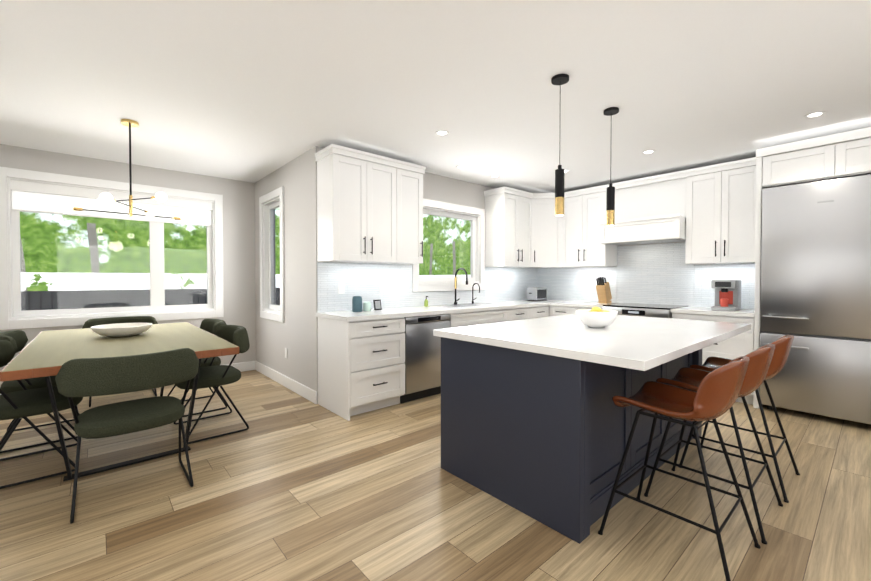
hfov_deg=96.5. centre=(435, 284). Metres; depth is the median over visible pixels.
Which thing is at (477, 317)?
base cabinet
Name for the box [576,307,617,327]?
bowl
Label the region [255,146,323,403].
wall
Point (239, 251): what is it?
wall
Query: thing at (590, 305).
countertop
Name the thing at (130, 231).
backdrop
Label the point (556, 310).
base cabinet
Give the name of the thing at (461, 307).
countertop
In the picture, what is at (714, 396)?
bar stool
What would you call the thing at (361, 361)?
base cabinet
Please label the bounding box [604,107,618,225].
pendant light
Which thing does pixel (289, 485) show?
floor
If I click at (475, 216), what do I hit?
window
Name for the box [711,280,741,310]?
coffee maker
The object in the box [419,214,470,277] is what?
backdrop
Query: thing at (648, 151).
recessed light
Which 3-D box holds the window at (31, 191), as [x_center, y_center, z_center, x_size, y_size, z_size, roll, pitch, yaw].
[-3.540,-0.364,4.435,1.980,1.580,0.132,-1,1,-41]
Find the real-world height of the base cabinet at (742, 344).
0.873 m
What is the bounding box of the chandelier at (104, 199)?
[59,119,190,223]
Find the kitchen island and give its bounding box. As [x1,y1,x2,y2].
[441,337,701,543]
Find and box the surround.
[753,127,870,408]
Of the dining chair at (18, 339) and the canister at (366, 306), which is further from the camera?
the canister at (366, 306)
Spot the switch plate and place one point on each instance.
(340, 287)
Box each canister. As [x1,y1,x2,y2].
[352,296,361,311]
[363,302,370,310]
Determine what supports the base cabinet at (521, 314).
on the floor
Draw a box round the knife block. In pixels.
[596,276,611,302]
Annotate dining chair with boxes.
[0,330,79,452]
[0,340,82,488]
[55,348,198,523]
[82,316,157,406]
[168,319,226,416]
[174,325,249,443]
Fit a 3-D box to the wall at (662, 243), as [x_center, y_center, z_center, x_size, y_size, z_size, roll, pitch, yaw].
[3.491,-0.099,4.343,0.150,2.553,5.710,-1,1,-41]
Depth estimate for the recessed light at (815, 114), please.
3.09 m
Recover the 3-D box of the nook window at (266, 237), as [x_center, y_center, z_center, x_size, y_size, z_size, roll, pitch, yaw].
[-1.986,-0.355,4.835,0.132,1.570,0.830,-1,1,-41]
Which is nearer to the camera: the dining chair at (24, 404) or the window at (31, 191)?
the dining chair at (24, 404)
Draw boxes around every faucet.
[454,268,467,304]
[472,283,479,303]
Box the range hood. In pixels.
[599,170,686,247]
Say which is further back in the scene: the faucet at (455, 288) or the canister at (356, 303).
the faucet at (455, 288)
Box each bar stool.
[598,356,760,580]
[644,344,782,543]
[679,335,799,502]
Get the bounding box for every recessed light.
[435,130,449,135]
[456,165,466,168]
[641,150,655,153]
[804,111,826,117]
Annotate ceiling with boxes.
[0,0,870,192]
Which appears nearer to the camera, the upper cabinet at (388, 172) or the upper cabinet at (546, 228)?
the upper cabinet at (388, 172)
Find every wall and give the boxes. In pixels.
[0,144,255,386]
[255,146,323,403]
[341,172,508,291]
[574,242,747,267]
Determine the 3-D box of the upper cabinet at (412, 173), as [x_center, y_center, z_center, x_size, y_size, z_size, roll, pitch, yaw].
[-0.408,-0.762,4.281,0.422,1.048,0.347,-1,1,-41]
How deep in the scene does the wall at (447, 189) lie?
5.07 m
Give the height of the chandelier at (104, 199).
0.807 m
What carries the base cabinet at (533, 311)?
on the floor
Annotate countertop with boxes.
[316,298,555,321]
[433,313,750,372]
[548,302,623,308]
[672,306,753,317]
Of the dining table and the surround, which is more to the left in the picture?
the dining table
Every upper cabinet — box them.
[315,144,374,262]
[375,156,402,263]
[403,161,425,263]
[484,188,514,267]
[515,189,530,267]
[531,193,562,267]
[563,188,586,267]
[587,188,616,266]
[683,165,710,263]
[711,157,755,263]
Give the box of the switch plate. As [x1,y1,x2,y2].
[338,282,343,293]
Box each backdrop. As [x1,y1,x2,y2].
[20,207,279,310]
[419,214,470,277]
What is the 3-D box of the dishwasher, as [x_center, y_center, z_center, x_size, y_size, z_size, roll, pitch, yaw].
[-0.260,0.745,4.238,0.605,0.869,0.606,-1,1,-41]
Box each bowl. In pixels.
[91,323,151,336]
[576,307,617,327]
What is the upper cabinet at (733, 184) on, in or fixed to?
attached to the wall at (662, 243)
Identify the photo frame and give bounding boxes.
[373,300,381,309]
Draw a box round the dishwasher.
[400,314,450,402]
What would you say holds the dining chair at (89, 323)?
on the floor
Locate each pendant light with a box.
[551,73,568,215]
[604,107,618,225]
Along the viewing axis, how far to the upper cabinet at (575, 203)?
5.45 m
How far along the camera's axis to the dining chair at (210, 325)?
3.74 m
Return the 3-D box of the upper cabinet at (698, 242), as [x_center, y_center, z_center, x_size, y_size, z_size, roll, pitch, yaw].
[3.107,-0.764,4.390,0.347,1.048,0.399,-1,1,-41]
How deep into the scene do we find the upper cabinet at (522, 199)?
5.49 m
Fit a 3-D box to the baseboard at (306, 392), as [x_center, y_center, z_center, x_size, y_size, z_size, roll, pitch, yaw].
[-1.814,1.112,4.582,0.015,0.125,1.910,-1,1,-41]
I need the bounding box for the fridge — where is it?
[760,174,870,424]
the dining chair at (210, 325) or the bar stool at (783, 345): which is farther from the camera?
the dining chair at (210, 325)
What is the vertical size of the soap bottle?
0.127 m
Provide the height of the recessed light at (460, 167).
0.006 m
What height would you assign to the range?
0.920 m
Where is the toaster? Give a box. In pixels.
[527,287,546,300]
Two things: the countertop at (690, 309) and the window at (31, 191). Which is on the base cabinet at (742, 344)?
the countertop at (690, 309)
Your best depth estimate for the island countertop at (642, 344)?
2.24 m
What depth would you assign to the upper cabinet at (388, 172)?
4.00 m
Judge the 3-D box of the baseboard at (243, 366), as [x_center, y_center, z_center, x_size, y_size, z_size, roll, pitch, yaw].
[-3.591,1.115,4.341,3.008,0.125,0.019,-1,1,-41]
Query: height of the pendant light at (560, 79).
0.894 m
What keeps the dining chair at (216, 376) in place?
on the floor
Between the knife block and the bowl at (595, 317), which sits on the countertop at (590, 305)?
the knife block
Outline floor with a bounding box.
[0,370,870,580]
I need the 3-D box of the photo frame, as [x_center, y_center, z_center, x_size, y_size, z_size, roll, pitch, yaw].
[-0.615,0.212,4.123,0.084,0.110,0.035,-1,1,-41]
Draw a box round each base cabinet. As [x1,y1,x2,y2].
[317,318,404,420]
[424,310,511,327]
[512,306,527,320]
[528,306,551,318]
[552,306,579,315]
[671,310,753,404]
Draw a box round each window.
[0,167,223,329]
[259,186,284,322]
[412,198,484,291]
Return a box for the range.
[602,303,687,317]
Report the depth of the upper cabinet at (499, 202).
5.32 m
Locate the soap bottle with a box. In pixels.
[424,296,427,306]
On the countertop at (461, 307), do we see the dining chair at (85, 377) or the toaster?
the toaster
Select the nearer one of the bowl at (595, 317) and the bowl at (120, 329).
the bowl at (595, 317)
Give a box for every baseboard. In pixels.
[0,361,254,394]
[255,361,316,403]
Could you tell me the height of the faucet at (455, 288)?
0.470 m
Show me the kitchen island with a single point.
(536, 423)
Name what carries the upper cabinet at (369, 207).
attached to the wall at (447, 189)
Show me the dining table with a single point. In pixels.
(46, 354)
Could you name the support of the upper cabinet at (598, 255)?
attached to the wall at (662, 243)
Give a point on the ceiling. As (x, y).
(253, 91)
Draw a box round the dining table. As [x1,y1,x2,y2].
[0,322,238,481]
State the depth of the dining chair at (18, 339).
2.93 m
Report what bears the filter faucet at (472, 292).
on the countertop at (461, 307)
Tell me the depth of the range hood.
4.69 m
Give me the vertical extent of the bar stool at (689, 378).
0.905 m
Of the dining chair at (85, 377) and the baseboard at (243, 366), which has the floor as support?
the dining chair at (85, 377)
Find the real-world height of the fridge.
2.095 m
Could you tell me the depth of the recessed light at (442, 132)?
3.47 m

